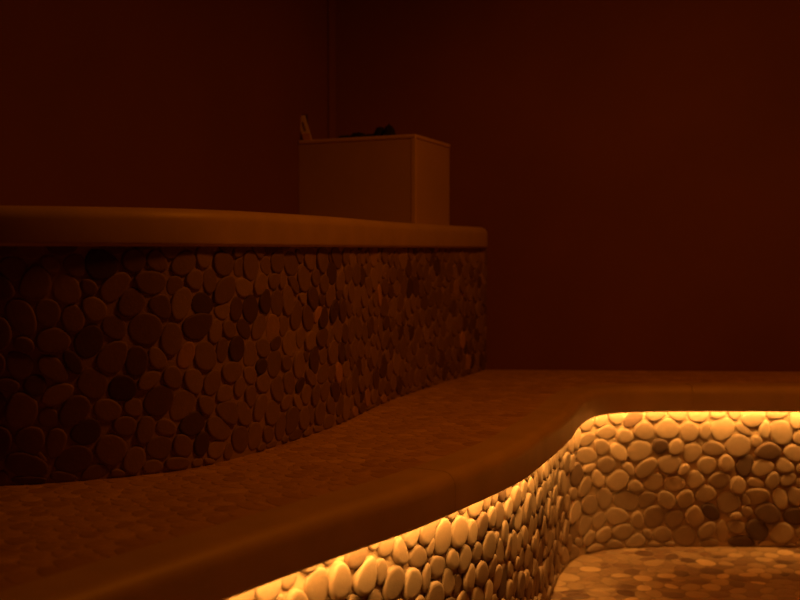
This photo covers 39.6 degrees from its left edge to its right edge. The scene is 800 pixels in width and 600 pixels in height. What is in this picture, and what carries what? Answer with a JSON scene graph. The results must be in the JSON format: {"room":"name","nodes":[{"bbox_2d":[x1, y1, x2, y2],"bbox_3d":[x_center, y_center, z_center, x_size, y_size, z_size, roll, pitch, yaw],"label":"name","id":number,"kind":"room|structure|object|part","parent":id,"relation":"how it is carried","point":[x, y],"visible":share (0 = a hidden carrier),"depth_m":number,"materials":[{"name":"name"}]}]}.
{"room":"spa","nodes":[
{"label":"spa","id":0,"kind":"room"},
{"bbox_2d":[0,0,326,214],"bbox_3d":[-1.127,-0.465,2.098,0.100,2.600,3.398,2,3,31],"label":"wall","id":1,"kind":"structure","parent":0,"point":[180,104],"depth_m":2.85,"materials":[{"name":"paint"}]},
{"bbox_2d":[327,0,335,138],"bbox_3d":[-0.215,-0.978,3.500,0.015,1.501,0.030,2,3,31],"label":"trim","id":2,"kind":"structure","parent":1,"relation":"attached to","point":[331,4],"depth_m":3.51,"materials":[{"name":"paint"}]},
{"bbox_2d":[336,0,799,371],"bbox_3d":[1.045,-0.528,3.504,2.522,2.600,0.100,0,3,4],"label":"wall","id":3,"kind":"structure","parent":0,"point":[630,169],"depth_m":3.48,"materials":[{"name":"paint"}]},
{"bbox_2d":[550,546,799,599],"bbox_3d":[0.175,0.829,1.289,4.450,0.088,5.000,0,3,0],"label":"floor","id":4,"kind":"structure","parent":0,"point":[696,572],"depth_m":2.89,"materials":[{"name":"stone"}]},
{"bbox_2d":[0,370,799,599],"bbox_3d":[0.175,0.557,1.224,4.254,0.467,4.704,0,3,0],"label":"bench","id":5,"kind":"object","parent":4,"relation":"on","point":[485,484],"visible":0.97,"depth_m":2.12,"materials":[{"name":"stone"}]},
{"bbox_2d":[0,206,487,485],"bbox_3d":[-0.371,0.039,2.579,0.750,0.451,2.286,2,3,32],"label":"bench","id":6,"kind":"object","parent":5,"relation":"on","point":[134,341],"visible":1,"depth_m":1.94,"materials":[{"name":"stone"}]},
{"bbox_2d":[299,134,449,224],"bbox_3d":[-0.085,-0.356,3.419,0.398,0.263,0.333,1,3,20],"label":"box","id":7,"kind":"object","parent":6,"relation":"on","point":[390,178],"visible":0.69,"depth_m":3.29,"materials":[{"name":"paint"}]},
{"bbox_2d":[300,114,311,139],"bbox_3d":[-0.291,-0.526,3.383,0.059,0.079,0.016,1,3,28],"label":"folded card","id":8,"kind":"object","parent":7,"relation":"on","point":[304,128],"visible":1,"depth_m":3.38,"materials":[{"name":"paper"}]},
{"bbox_2d":[337,124,395,137],"bbox_3d":[-0.099,-0.502,3.311,0.202,0.037,0.058,1,3,26],"label":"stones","id":9,"kind":"object","parent":7,"relation":"on","point":[388,130],"visible":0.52,"depth_m":3.28},
{"bbox_3d":[0.041,-0.340,3.204,0.014,0.251,0.011,1,3,28],"label":"corner trim","id":10,"kind":"part","parent":7,"relation":"part of","materials":[{"name":"brown wood"}]}
]}

